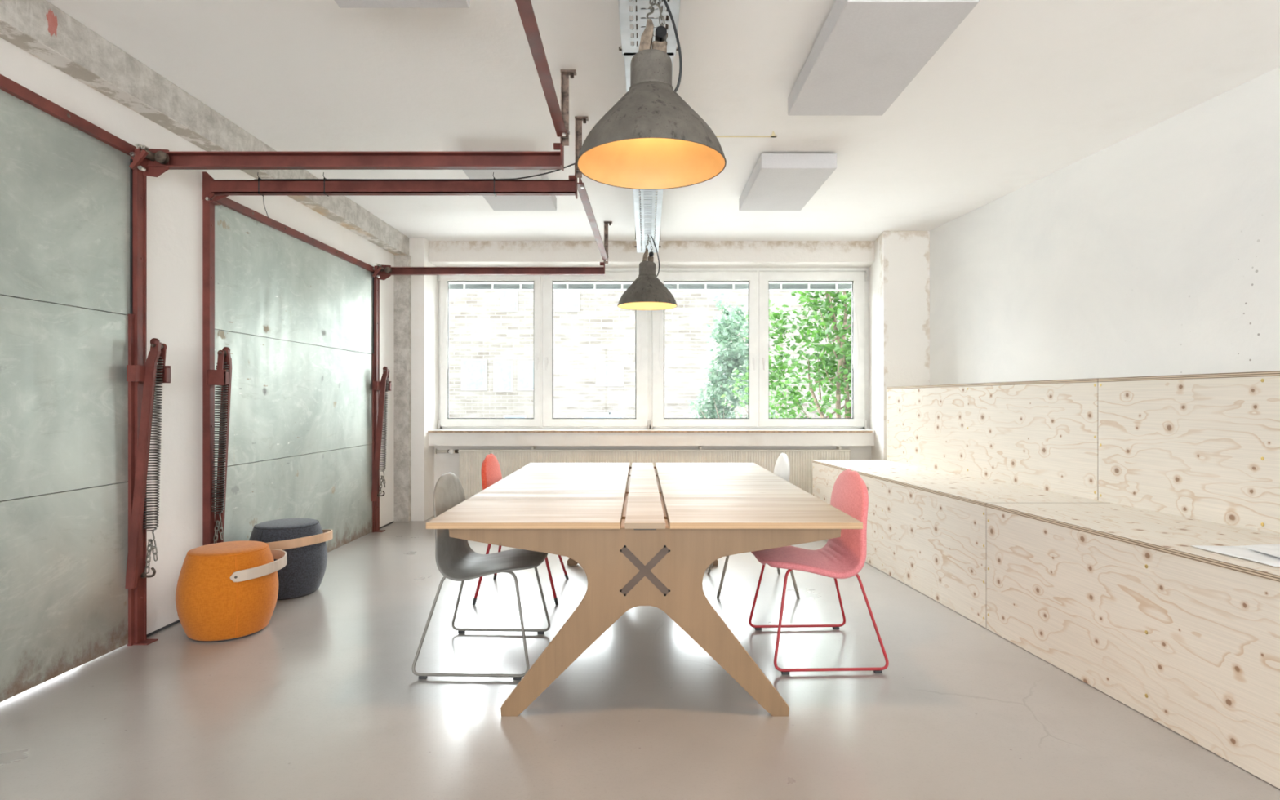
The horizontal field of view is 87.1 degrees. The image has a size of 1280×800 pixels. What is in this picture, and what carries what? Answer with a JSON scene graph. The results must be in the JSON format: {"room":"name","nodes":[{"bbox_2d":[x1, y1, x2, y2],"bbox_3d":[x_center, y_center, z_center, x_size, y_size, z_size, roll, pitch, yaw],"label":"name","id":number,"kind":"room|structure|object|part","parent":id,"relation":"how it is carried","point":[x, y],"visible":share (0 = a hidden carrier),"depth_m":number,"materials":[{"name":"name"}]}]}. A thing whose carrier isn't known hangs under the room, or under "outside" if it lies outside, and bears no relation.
{"room":"design studio","nodes":[
{"label":"design studio","id":0,"kind":"room"},
{"bbox_2d":[0,37,394,644],"bbox_3d":[-2.658,-0.205,2.200,0.260,2.810,10.210,0,0,1],"label":"wall","id":1,"kind":"structure","parent":0,"point":[174,197],"depth_m":3.62,"materials":[{"name":"white paint"}]},
{"bbox_2d":[0,73,158,702],"bbox_3d":[-2.509,-0.066,2.164,0.140,2.532,2.411,0,0,1],"label":"door","id":2,"kind":"structure","parent":1,"relation":"in","point":[73,207],"depth_m":2.93,"materials":[{"name":"metal"}]},
{"bbox_3d":[-2.560,0.000,2.163,0.037,2.360,2.267,0,0,1],"label":"backing frame","id":3,"kind":"part","parent":2,"relation":"part of","materials":[{"name":"metal"}]},
{"bbox_3d":[-2.533,-0.007,2.163,0.016,0.809,2.286,0,0,1],"label":"sheet panel","id":4,"kind":"part","parent":2,"relation":"part of","materials":[{"name":"grey metal"}]},
{"bbox_3d":[-2.533,0.795,2.163,0.016,0.788,2.286,0,0,1],"label":"sheet panel","id":5,"kind":"part","parent":2,"relation":"part of","materials":[{"name":"grey metal"}]},
{"bbox_3d":[-2.533,-0.859,2.163,0.016,0.886,2.286,0,0,1],"label":"sheet panel","id":6,"kind":"part","parent":2,"relation":"part of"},
{"bbox_3d":[-2.524,-1.264,2.163,0.050,0.137,2.287,0,0,1],"label":"rail","id":7,"kind":"part","parent":2,"relation":"part of","materials":[{"name":"red paint"}]},
{"bbox_2d":[124,337,170,588],"bbox_3d":[-2.430,0.305,3.313,0.143,1.220,0.146,0,0,0],"label":"spring counterbalance","id":8,"kind":"object","parent":2,"relation":"attached to","point":[153,374],"visible":1,"depth_m":3.30,"materials":[{"name":"red paint"}]},
{"bbox_3d":[-2.426,0.758,3.341,0.059,0.207,0.025,0,0,-9],"label":"chain","id":9,"kind":"part","parent":8,"relation":"part of","materials":[{"name":"grey metal"}]},
{"bbox_3d":[-2.389,-0.192,3.370,0.041,0.183,0.008,0,0,0],"label":"cheek plate","id":10,"kind":"part","parent":8,"relation":"part of","materials":[{"name":"red paint"}]},
{"bbox_2d":[146,521,393,637],"bbox_3d":[-2.455,1.194,4.982,0.006,0.012,3.236,0,0,1],"label":"baseboard","id":11,"kind":"structure","parent":1,"relation":"attached to","point":[176,621],"depth_m":3.54,"materials":[{"name":"red metal"}]},
{"bbox_2d":[202,194,385,552],"bbox_3d":[-2.438,-0.001,5.006,0.140,2.402,2.367,0,0,1],"label":"door","id":12,"kind":"structure","parent":1,"relation":"in","point":[297,315],"depth_m":4.72,"materials":[{"name":"metal"}]},
{"bbox_2d":[206,346,231,543],"bbox_3d":[-2.409,0.305,3.880,0.125,1.220,0.140,0,0,0],"label":"spring counterbalance","id":13,"kind":"object","parent":12,"relation":"attached to","point":[222,376],"visible":0.93,"depth_m":3.86,"materials":[{"name":"red paint"}]},
{"bbox_3d":[-2.413,0.758,3.852,0.059,0.207,0.025,0,0,-9],"label":"chain","id":14,"kind":"part","parent":13,"relation":"part of","materials":[{"name":"grey metal"}]},
{"bbox_3d":[-2.378,-0.192,3.820,0.041,0.183,0.008,0,0,0],"label":"cheek plate","id":15,"kind":"part","parent":13,"relation":"part of","materials":[{"name":"red paint"}]},
{"bbox_3d":[-2.413,0.305,3.887,0.134,1.220,0.049,0,0,24],"label":"lever arm","id":16,"kind":"part","parent":13,"relation":"part of","materials":[{"name":"red paint"}]},
{"bbox_3d":[-2.489,0.000,5.005,0.037,2.360,2.222,0,0,1],"label":"backing frame","id":17,"kind":"part","parent":12,"relation":"part of","materials":[{"name":"metal"}]},
{"bbox_3d":[-2.462,-0.007,5.005,0.016,0.809,2.241,0,0,1],"label":"sheet panel","id":18,"kind":"part","parent":12,"relation":"part of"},
{"bbox_3d":[-2.462,0.798,5.005,0.016,0.795,2.241,0,0,1],"label":"sheet panel","id":19,"kind":"part","parent":12,"relation":"part of","materials":[{"name":"grey metal"}]},
{"bbox_3d":[-2.462,-0.794,5.005,0.016,0.756,2.241,0,0,1],"label":"sheet panel","id":20,"kind":"part","parent":12,"relation":"part of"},
{"bbox_3d":[-2.453,-1.179,5.005,0.050,0.046,2.242,0,0,1],"label":"rail","id":21,"kind":"part","parent":12,"relation":"part of","materials":[{"name":"brown metal"}]},
{"bbox_2d":[371,366,391,501],"bbox_3d":[-2.359,0.305,6.128,0.143,1.220,0.146,0,0,0],"label":"spring counterbalance","id":22,"kind":"object","parent":12,"relation":"attached to","point":[384,386],"visible":1,"depth_m":6.11,"materials":[{"name":"red paint"}]},
{"bbox_3d":[-2.356,0.758,6.157,0.059,0.207,0.025,0,0,-9],"label":"chain","id":23,"kind":"part","parent":22,"relation":"part of","materials":[{"name":"grey metal"}]},
{"bbox_3d":[-2.319,-0.192,6.185,0.041,0.183,0.008,0,0,0],"label":"cheek plate","id":24,"kind":"part","parent":22,"relation":"part of","materials":[{"name":"red paint"}]},
{"bbox_2d":[0,515,1279,799],"bbox_3d":[0.550,1.260,2.200,6.900,0.120,10.200,0,0,0],"label":"floor","id":25,"kind":"structure","parent":0,"point":[325,701],"depth_m":2.57,"materials":[{"name":"concrete"}]},
{"bbox_2d":[175,540,286,642],"bbox_3d":[-2.119,0.979,3.514,0.489,0.442,0.485,0,0,0],"label":"stool","id":26,"kind":"object","parent":25,"relation":"on","point":[226,591],"visible":1,"depth_m":3.33,"materials":[{"name":"orange fabric"}]},
{"bbox_2d":[248,518,333,599],"bbox_3d":[-2.181,0.979,4.189,0.493,0.442,0.478,0,0,0],"label":"stool","id":27,"kind":"object","parent":25,"relation":"on","point":[304,540],"visible":0.77,"depth_m":4.06,"materials":[{"name":"grey fabric"}]},
{"bbox_2d":[394,254,411,521],"bbox_3d":[-2.368,-0.115,6.660,0.200,2.630,0.080,0,0,0],"label":"concrete pillar","id":28,"kind":"structure","parent":25,"relation":"on","point":[402,283],"depth_m":6.62,"materials":[{"name":"grey concrete"}]},
{"bbox_2d":[411,472,550,679],"bbox_3d":[-0.711,0.773,3.180,0.532,0.854,0.584,0,0,2],"label":"shell chair","id":29,"kind":"object","parent":25,"relation":"on","point":[455,560],"visible":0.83,"depth_m":3.04,"materials":[{"name":"grey plastic"}]},
{"bbox_2d":[472,453,568,604],"bbox_3d":[-0.725,0.771,4.230,0.513,0.865,0.584,0,0,0],"label":"shell chair","id":30,"kind":"object","parent":25,"relation":"on","point":[491,471],"visible":0.17,"depth_m":4.07,"materials":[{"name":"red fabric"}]},
{"bbox_3d":[-0.888,0.964,4.045,0.033,0.413,0.255,0,0,45],"label":"leg","id":31,"kind":"part","parent":30,"relation":"part of","materials":[{"name":"red metal"}]},
{"bbox_3d":[-0.888,0.964,4.415,0.033,0.413,0.255,0,0,-45],"label":"leg","id":32,"kind":"part","parent":30,"relation":"part of","materials":[{"name":"red metal"}]},
{"bbox_3d":[-0.590,0.964,4.043,0.274,0.414,0.026,0,0,41],"label":"leg","id":33,"kind":"part","parent":30,"relation":"part of","materials":[{"name":"red metal"}]},
{"bbox_3d":[-0.590,0.964,4.417,0.274,0.414,0.026,0,0,-41],"label":"leg","id":34,"kind":"part","parent":30,"relation":"part of","materials":[{"name":"red metal"}]},
{"bbox_2d":[434,445,850,499],"bbox_3d":[0.025,0.839,6.921,4.259,0.722,0.156,0,0,0],"label":"radiator","id":35,"kind":"object","parent":25,"relation":"on","point":[510,460],"visible":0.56,"depth_m":6.90,"materials":[{"name":"metal"}]},
{"bbox_2d":[426,462,862,716],"bbox_3d":[0.017,0.830,3.735,1.639,0.740,2.420,0,0,0],"label":"conference table","id":36,"kind":"object","parent":25,"relation":"on","point":[641,534],"visible":1,"depth_m":2.55,"materials":[{"name":"brown wood"}]},
{"bbox_3d":[0.019,0.842,4.901,1.489,0.716,0.032,0,0,0],"label":"leg panel","id":37,"kind":"part","parent":36,"relation":"part of","materials":[{"name":"brown wood"}]},
{"bbox_3d":[0.019,0.472,4.558,0.152,0.024,0.774,0,0,0],"label":"lid","id":38,"kind":"part","parent":36,"relation":"part of","materials":[{"name":"brown wood"}]},
{"bbox_3d":[0.019,0.472,3.760,0.152,0.024,0.818,0,0,0],"label":"lid","id":39,"kind":"part","parent":36,"relation":"part of","materials":[{"name":"brown wood"}]},
{"bbox_3d":[0.019,0.472,2.937,0.152,0.024,0.824,0,0,0],"label":"lid","id":40,"kind":"part","parent":36,"relation":"part of","materials":[{"name":"brown wood"}]},
{"bbox_3d":[0.019,0.842,2.569,1.489,0.716,0.032,0,0,0],"label":"leg panel","id":41,"kind":"part","parent":36,"relation":"part of","materials":[{"name":"brown wood"}]},
{"bbox_2d":[706,453,799,598],"bbox_3d":[0.715,0.774,4.360,0.504,0.857,0.584,0,0,0],"label":"shell chair","id":42,"kind":"object","parent":25,"relation":"on","point":[782,467],"visible":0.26,"depth_m":4.21,"materials":[{"name":"white plastic"}]},
{"bbox_3d":[0.575,0.964,4.173,0.274,0.414,0.026,0,0,-41],"label":"leg","id":43,"kind":"part","parent":42,"relation":"part of","materials":[{"name":"grey metal"}]},
{"bbox_3d":[0.874,0.964,4.175,0.033,0.413,0.255,0,0,-45],"label":"leg","id":44,"kind":"part","parent":42,"relation":"part of","materials":[{"name":"grey metal"}]},
{"bbox_2d":[748,469,888,675],"bbox_3d":[0.816,0.769,3.240,0.541,0.862,0.584,0,0,-2],"label":"shell chair","id":45,"kind":"object","parent":25,"relation":"on","point":[844,557],"visible":0.84,"depth_m":3.09,"materials":[{"name":"pink plastic"}]},
{"bbox_2d":[812,460,1107,627],"bbox_3d":[2.007,0.870,4.793,0.653,0.660,2.596,0,0,-6],"label":"bench","id":46,"kind":"object","parent":25,"relation":"on","point":[926,528],"visible":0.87,"depth_m":4.15,"materials":[{"name":"brown wood"}]},
{"bbox_3d":[1.692,0.879,4.793,0.021,0.635,2.530,0,0,-6],"label":"panel","id":47,"kind":"part","parent":46,"relation":"part of","materials":[{"name":"beige wood"}]},
{"bbox_2d":[886,377,1097,500],"bbox_3d":[2.625,0.541,4.827,0.584,1.317,2.481,0,0,-6],"label":"bench","id":48,"kind":"object","parent":25,"relation":"on","point":[1037,434],"visible":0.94,"depth_m":4.40,"materials":[{"name":"brown wood"}]},
{"bbox_2d":[986,502,1279,789],"bbox_3d":[2.272,0.870,2.278,0.653,0.660,2.578,0,0,-6],"label":"bench","id":49,"kind":"object","parent":25,"relation":"on","point":[1118,598],"visible":1,"depth_m":2.59,"materials":[{"name":"brown wood"}]},
{"bbox_2d":[1190,544,1279,566],"bbox_3d":[2.240,0.537,2.340,0.420,0.006,0.300,0,0,-6],"label":"paper sheet","id":50,"kind":"object","parent":49,"relation":"on","point":[1241,552],"visible":0.89,"depth_m":2.37,"materials":[{"name":"white paper"}]},
{"bbox_2d":[1243,546,1279,557],"bbox_3d":[2.300,0.530,2.300,0.297,0.008,0.210,0,0,8],"label":"paper sheet","id":51,"kind":"object","parent":50,"relation":"on","point":[1274,552],"visible":1,"depth_m":2.37,"materials":[{"name":"white paper"}]},
{"bbox_2d":[1097,370,1279,535],"bbox_3d":[2.888,0.541,2.323,0.584,1.317,2.662,0,0,-6],"label":"wall panel","id":52,"kind":"object","parent":25,"relation":"on","point":[1200,446],"visible":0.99,"depth_m":3.05,"materials":[{"name":"brown wood"}]},
{"bbox_2d":[408,237,874,520],"bbox_3d":[-0.150,-0.205,6.990,5.500,2.810,0.620,0,0,0],"label":"wall","id":53,"kind":"structure","parent":0,"point":[427,466],"depth_m":6.82,"materials":[{"name":"white paint"}]},
{"bbox_2d":[437,267,649,428],"bbox_3d":[-1.015,-0.546,7.142,2.246,1.707,0.156,0,0,0],"label":"window","id":54,"kind":"structure","parent":53,"relation":"in","point":[543,418],"depth_m":7.12,"materials":[{"name":"white plastic"}]},
{"bbox_2d":[441,281,533,371],"bbox_3d":[-1.592,-0.801,7.181,1.000,0.999,0.148,0,0,0],"label":"blind","id":55,"kind":"object","parent":54,"relation":"attached to","point":[453,286],"visible":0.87,"depth_m":7.23,"materials":[{"name":"white plastic"}]},
{"bbox_3d":[-2.058,-0.766,7.110,0.068,0.929,0.008,0,0,-4],"label":"pull cord","id":56,"kind":"part","parent":55,"relation":"part of","materials":[{"name":"white plastic"}]},
{"bbox_3d":[-1.581,-1.276,7.240,0.978,0.048,0.030,0,0,0],"label":"head rail","id":57,"kind":"part","parent":55,"relation":"part of","materials":[{"name":"white plastic"}]},
{"bbox_3d":[-1.581,-1.181,7.239,0.958,0.011,0.026,0,0,0],"label":"rail","id":58,"kind":"part","parent":55,"relation":"part of","materials":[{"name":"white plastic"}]},
{"bbox_3d":[-1.583,-0.535,7.157,1.070,1.640,0.075,0,0,0],"label":"sash","id":59,"kind":"part","parent":54,"relation":"part of","materials":[{"name":"white plastic"}]},
{"bbox_3d":[-1.083,-0.385,7.092,0.028,0.140,0.056,0,0,0],"label":"handle","id":60,"kind":"part","parent":54,"relation":"part of","materials":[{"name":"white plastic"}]},
{"bbox_3d":[-0.983,-0.385,7.092,0.028,0.140,0.056,0,0,0],"label":"handle","id":61,"kind":"part","parent":54,"relation":"part of","materials":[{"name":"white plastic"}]},
{"bbox_3d":[-0.472,-0.535,7.157,1.120,1.640,0.075,0,0,0],"label":"sash","id":62,"kind":"part","parent":54,"relation":"part of","materials":[{"name":"white plastic"}]},
{"bbox_2d":[553,281,640,371],"bbox_3d":[-0.474,-0.801,7.181,0.972,0.999,0.148,0,0,0],"label":"blind","id":63,"kind":"object","parent":54,"relation":"attached to","point":[557,286],"visible":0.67,"depth_m":7.23,"materials":[{"name":"white plastic"}]},
{"bbox_3d":[-0.485,-1.181,7.239,0.930,0.011,0.026,0,0,0],"label":"rail","id":64,"kind":"part","parent":63,"relation":"part of","materials":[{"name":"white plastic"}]},
{"bbox_3d":[-0.485,-1.276,7.240,0.950,0.048,0.030,0,0,0],"label":"head rail","id":65,"kind":"part","parent":63,"relation":"part of","materials":[{"name":"white plastic"}]},
{"bbox_3d":[-0.022,-0.766,7.110,0.068,0.929,0.008,0,0,4],"label":"pull cord","id":66,"kind":"part","parent":63,"relation":"part of","materials":[{"name":"white plastic"}]},
{"bbox_2d":[427,431,872,432],"bbox_3d":[0.102,0.322,6.796,4.487,0.021,0.004,0,0,0],"label":"trim","id":67,"kind":"structure","parent":53,"relation":"attached to","point":[428,431],"depth_m":6.79,"materials":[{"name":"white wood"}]},
{"bbox_2d":[427,428,875,432],"bbox_3d":[0.129,0.320,6.999,4.542,0.025,0.402,0,0,0],"label":"window sill","id":68,"kind":"structure","parent":53,"relation":"attached to","point":[438,429],"depth_m":6.94,"materials":[{"name":"white plastic"}]},
{"bbox_2d":[649,267,868,428],"bbox_3d":[1.277,-0.546,7.142,2.337,1.707,0.156,0,0,0],"label":"window","id":69,"kind":"structure","parent":53,"relation":"in","point":[758,279],"depth_m":7.12,"materials":[{"name":"white plastic"}]},
{"bbox_2d":[658,281,748,371],"bbox_3d":[0.693,-0.801,7.181,0.990,0.999,0.148,0,0,0],"label":"blind","id":70,"kind":"object","parent":69,"relation":"attached to","point":[671,286],"visible":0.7,"depth_m":7.23,"materials":[{"name":"white plastic"}]},
{"bbox_3d":[0.232,-0.766,7.110,0.068,0.929,0.008,0,0,-4],"label":"pull cord","id":71,"kind":"part","parent":70,"relation":"part of","materials":[{"name":"white plastic"}]},
{"bbox_3d":[0.704,-1.276,7.240,0.968,0.048,0.030,0,0,0],"label":"head rail","id":72,"kind":"part","parent":70,"relation":"part of","materials":[{"name":"white plastic"}]},
{"bbox_3d":[0.704,-1.181,7.239,0.948,0.011,0.026,0,0,0],"label":"rail","id":73,"kind":"part","parent":70,"relation":"part of","materials":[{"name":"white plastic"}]},
{"bbox_3d":[0.685,-0.535,7.157,1.114,1.640,0.075,0,0,0],"label":"sash","id":74,"kind":"part","parent":69,"relation":"part of","materials":[{"name":"white plastic"}]},
{"bbox_3d":[1.202,-0.385,7.092,0.028,0.140,0.056,0,0,0],"label":"handle","id":75,"kind":"part","parent":69,"relation":"part of","materials":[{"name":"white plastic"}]},
{"bbox_3d":[1.307,-0.385,7.092,0.028,0.140,0.056,0,0,0],"label":"handle","id":76,"kind":"part","parent":69,"relation":"part of","materials":[{"name":"white plastic"}]},
{"bbox_3d":[1.819,-0.535,7.157,1.122,1.640,0.075,0,0,0],"label":"sash","id":77,"kind":"part","parent":69,"relation":"part of","materials":[{"name":"white plastic"}]},
{"bbox_2d":[768,281,859,371],"bbox_3d":[1.822,-0.801,7.181,0.984,0.999,0.148,0,0,0],"label":"blind","id":78,"kind":"object","parent":69,"relation":"attached to","point":[773,286],"visible":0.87,"depth_m":7.23,"materials":[{"name":"white plastic"}]},
{"bbox_3d":[1.811,-1.276,7.240,0.962,0.048,0.030,0,0,0],"label":"head rail","id":79,"kind":"part","parent":78,"relation":"part of","materials":[{"name":"white plastic"}]},
{"bbox_3d":[1.811,-1.181,7.239,0.942,0.011,0.026,0,0,0],"label":"rail","id":80,"kind":"part","parent":78,"relation":"part of","materials":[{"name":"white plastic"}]},
{"bbox_3d":[2.280,-0.766,7.110,0.068,0.929,0.008,0,0,4],"label":"pull cord","id":81,"kind":"part","parent":78,"relation":"part of","materials":[{"name":"white plastic"}]},
{"bbox_2d":[428,240,874,267],"bbox_3d":[0.141,-1.505,7.060,4.558,0.210,0.480,0,0,0],"label":"lintel","id":82,"kind":"object","parent":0,"point":[622,254],"visible":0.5,"depth_m":6.82,"materials":[{"name":"paint"}]},
{"bbox_2d":[46,0,1279,240],"bbox_3d":[0.550,-1.760,2.200,7.100,0.300,10.200,0,0,0],"label":"ceiling","id":83,"kind":"structure","parent":0,"point":[1020,92],"depth_m":3.45,"materials":[{"name":"paint"}]},
{"bbox_2d":[0,0,408,254],"bbox_3d":[-2.468,-1.518,2.045,0.128,0.185,9.296,0,0,1],"label":"ceiling beam","id":84,"kind":"structure","parent":83,"relation":"attached to","point":[39,28],"depth_m":3.23,"materials":[{"name":"concrete"}]},
{"bbox_2d":[128,69,576,177],"bbox_3d":[-1.406,-1.358,3.322,2.187,0.502,0.116,0,0,0],"label":"door track","id":85,"kind":"object","parent":83,"relation":"hanging from","point":[153,162],"visible":0.98,"depth_m":3.36,"materials":[{"name":"red metal"}]},
{"bbox_2d":[515,0,567,136],"bbox_3d":[-0.376,-1.301,2.150,0.052,0.058,2.259,0,0,0],"label":"bar","id":86,"kind":"object","parent":85,"relation":"attached to","point":[525,7],"visible":1,"depth_m":2.54,"materials":[{"name":"red paint"}]},
{"bbox_3d":[-0.404,-1.239,3.340,0.044,0.176,0.080,0,0,0],"label":"plate","id":87,"kind":"part","parent":85,"relation":"part of","materials":[{"name":"red paint"}]},
{"bbox_2d":[202,115,588,204],"bbox_3d":[-1.391,-1.366,3.870,2.191,0.486,0.100,0,0,0],"label":"door track","id":88,"kind":"object","parent":83,"relation":"hanging from","point":[224,188],"visible":0.82,"depth_m":3.83,"materials":[{"name":"red metal"}]},
{"bbox_2d":[253,162,575,217],"bbox_3d":[-1.134,-1.246,3.852,2.132,0.444,0.080,0,0,-1],"label":"power cord","id":89,"kind":"object","parent":88,"relation":"attached to","point":[259,178],"visible":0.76,"depth_m":3.84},
{"bbox_3d":[-0.386,-1.260,3.880,0.044,0.177,0.080,0,0,0],"label":"plate","id":90,"kind":"part","parent":88,"relation":"part of","materials":[{"name":"red paint"}]},
{"bbox_2d":[334,0,470,7],"bbox_3d":[-0.900,-1.555,2.070,0.500,0.110,1.020,0,0,0],"label":"acoustic panel","id":91,"kind":"object","parent":83,"relation":"attached to","point":[341,3],"visible":1,"depth_m":2.55,"materials":[{"name":"white plastic"}]},
{"bbox_2d":[372,221,612,279],"bbox_3d":[-1.341,-1.350,6.112,2.179,0.518,0.116,0,0,0],"label":"door track","id":92,"kind":"object","parent":83,"relation":"hanging from","point":[382,272],"visible":0.95,"depth_m":6.14,"materials":[{"name":"brown metal"}]},
{"bbox_2d":[577,177,608,260],"bbox_3d":[-0.331,-1.278,4.997,0.048,0.058,2.148,0,0,1],"label":"bar","id":93,"kind":"object","parent":92,"relation":"attached to","point":[580,186],"visible":0.96,"depth_m":4.63,"materials":[{"name":"red paint"}]},
{"bbox_3d":[-0.342,-1.225,6.130,0.044,0.172,0.080,0,0,0],"label":"plate","id":94,"kind":"part","parent":92,"relation":"part of","materials":[{"name":"red paint"}]},
{"bbox_2d":[462,169,556,210],"bbox_3d":[-0.910,-1.555,4.850,0.500,0.110,0.980,0,0,0],"label":"acoustic panel","id":95,"kind":"object","parent":83,"relation":"attached to","point":[500,202],"visible":0.45,"depth_m":5.00,"materials":[{"name":"white plastic"}]},
{"bbox_2d":[617,0,679,252],"bbox_3d":[0.048,-1.505,3.800,0.251,0.210,5.202,0,0,0],"label":"cable tray","id":96,"kind":"object","parent":83,"relation":"hanging from","point":[647,197],"visible":0.49,"depth_m":2.70,"materials":[{"name":"metal"}]},
{"bbox_2d":[632,0,641,242],"bbox_3d":[-0.001,-1.415,3.700,0.029,0.021,4.900,0,0,1],"label":"cable","id":97,"kind":"object","parent":96,"relation":"in","point":[636,0],"visible":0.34,"depth_m":2.61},
{"bbox_2d":[617,234,677,310],"bbox_3d":[0.062,-1.094,5.680,0.521,0.608,0.521,0,0,0],"label":"pendant lamp","id":98,"kind":"object","parent":96,"relation":"hanging from","point":[646,292],"visible":1,"depth_m":5.59,"materials":[{"name":"grey metal"}]},
{"bbox_3d":[0.062,-0.918,5.680,0.505,0.256,0.505,0,0,0],"label":"lamp shade","id":99,"kind":"part","parent":98,"relation":"part of","materials":[{"name":"grey ceramic"}]},
{"bbox_3d":[0.078,-1.295,5.671,0.058,0.206,0.064,0,0,30],"label":"chain","id":100,"kind":"part","parent":98,"relation":"part of","materials":[{"name":"silver metal"}]},
{"bbox_3d":[0.128,-1.216,5.687,0.083,0.356,0.031,0,0,30],"label":"power cord","id":101,"kind":"part","parent":98,"relation":"part of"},
{"bbox_2d":[576,0,726,189],"bbox_3d":[0.038,-1.094,2.280,0.505,0.608,0.505,0,0,32],"label":"pendant lamp","id":102,"kind":"object","parent":96,"relation":"hanging from","point":[651,138],"visible":1,"depth_m":2.25,"materials":[{"name":"grey metal"}]},
{"bbox_3d":[0.038,-0.918,2.280,0.505,0.256,0.505,0,0,0],"label":"lamp shade","id":103,"kind":"part","parent":102,"relation":"part of","materials":[{"name":"grey ceramic"}]},
{"bbox_3d":[0.054,-1.295,2.271,0.058,0.206,0.064,0,0,30],"label":"chain","id":104,"kind":"part","parent":102,"relation":"part of","materials":[{"name":"silver metal"}]},
{"bbox_3d":[0.104,-1.216,2.287,0.083,0.356,0.031,0,0,30],"label":"power cord","id":105,"kind":"part","parent":102,"relation":"part of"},
{"bbox_2d":[653,0,669,240],"bbox_3d":[0.116,-1.415,3.700,0.029,0.021,4.900,0,0,1],"label":"cable","id":106,"kind":"object","parent":96,"relation":"in","point":[667,15],"visible":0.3,"depth_m":2.53,"materials":[{"name":"silver metal"}]},
{"bbox_2d":[715,130,777,137],"bbox_3d":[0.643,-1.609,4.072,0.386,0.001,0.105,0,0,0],"label":"pipe","id":107,"kind":"object","parent":83,"relation":"attached to","point":[773,135],"visible":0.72,"depth_m":4.11,"materials":[{"name":"metal"}]},
{"bbox_2d":[738,153,836,210],"bbox_3d":[1.030,-1.555,4.850,0.490,0.110,0.980,0,0,0],"label":"acoustic panel","id":108,"kind":"object","parent":83,"relation":"attached to","point":[777,181],"visible":1,"depth_m":4.61,"materials":[{"name":"white plastic"}]},
{"bbox_2d":[787,0,979,115],"bbox_3d":[1.030,-1.555,3.045,0.500,0.110,1.020,0,0,0],"label":"acoustic panel","id":109,"kind":"object","parent":83,"relation":"attached to","point":[864,54],"visible":1,"depth_m":2.90,"materials":[{"name":"white plastic"}]},
{"bbox_2d":[866,231,929,460],"bbox_3d":[2.760,-0.205,6.855,0.880,2.810,0.890,0,0,0],"label":"pier","id":110,"kind":"object","parent":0,"point":[899,275],"visible":0.41,"depth_m":6.41,"materials":[{"name":"paint"}]},
{"bbox_2d":[929,66,1279,385],"bbox_3d":[3.368,-0.205,1.775,0.249,2.810,9.428,0,0,-6],"label":"wall","id":111,"kind":"structure","parent":0,"point":[1155,251],"depth_m":4.11,"materials":[{"name":"paint"}]},
{"label":"outside","id":112,"kind":"structure","parent":0,"visible":0},
{"bbox_3d":[0.000,1.550,10.000,120.000,0.300,140.000,0,0,0],"label":"ground","id":113,"kind":"structure","parent":112,"visible":0},
{"bbox_2d":[448,290,852,417],"bbox_3d":[-3.500,-1.420,26.970,25.000,5.760,6.060,0,0,0],"label":"brick house","id":114,"kind":"structure","parent":113,"relation":"on","point":[491,332],"depth_m":24.00,"materials":[{"name":"white brick"}]},
{"bbox_3d":[-5.900,-0.900,23.955,0.800,1.000,0.030,0,0,0],"label":"pane","id":115,"kind":"part","parent":114,"relation":"part of","materials":[{"name":"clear glass"}]},
{"bbox_3d":[-4.875,-0.850,23.955,0.550,1.000,0.030,0,0,0],"label":"pane","id":116,"kind":"part","parent":114,"relation":"part of","materials":[{"name":"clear glass"}]},
{"bbox_3d":[-4.650,-3.700,23.955,0.500,1.000,0.030,0,0,0],"label":"pane","id":117,"kind":"part","parent":114,"relation":"part of","materials":[{"name":"white glass"}]},
{"bbox_3d":[-3.925,-0.875,23.955,0.750,0.950,0.030,0,0,0],"label":"pane","id":118,"kind":"part","parent":114,"relation":"part of","materials":[{"name":"white glass"}]},
{"bbox_3d":[-2.600,-3.700,23.955,0.800,1.000,0.030,0,0,0],"label":"pane","id":119,"kind":"part","parent":114,"relation":"part of","materials":[{"name":"white glass"}]},
{"bbox_3d":[-1.525,0.950,23.955,0.950,0.900,0.030,0,0,0],"label":"pane","id":120,"kind":"part","parent":114,"relation":"part of","materials":[{"name":"white glass"}]},
{"bbox_3d":[-1.075,-0.925,23.955,0.850,0.750,0.030,0,0,0],"label":"pane","id":121,"kind":"part","parent":114,"relation":"part of","materials":[{"name":"white glass"}]},
{"bbox_3d":[-0.850,0.925,23.955,0.400,0.950,0.030,0,0,0],"label":"pane","id":122,"kind":"part","parent":114,"relation":"part of","materials":[{"name":"white glass"}]},
{"bbox_2d":[687,293,783,417],"bbox_3d":[2.114,-0.333,15.286,1.874,4.301,2.305,0,0,-10],"label":"tree","id":123,"kind":"object","parent":113,"relation":"on","point":[731,323],"visible":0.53,"depth_m":14.98,"materials":[{"name":"green plant"}]},
{"bbox_2d":[720,290,852,417],"bbox_3d":[3.412,-0.714,10.886,3.920,4.884,2.988,0,0,-6],"label":"leafy tree","id":124,"kind":"object","parent":113,"relation":"on","point":[842,351],"visible":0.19,"depth_m":10.84,"materials":[{"name":"green plant"}]}
]}

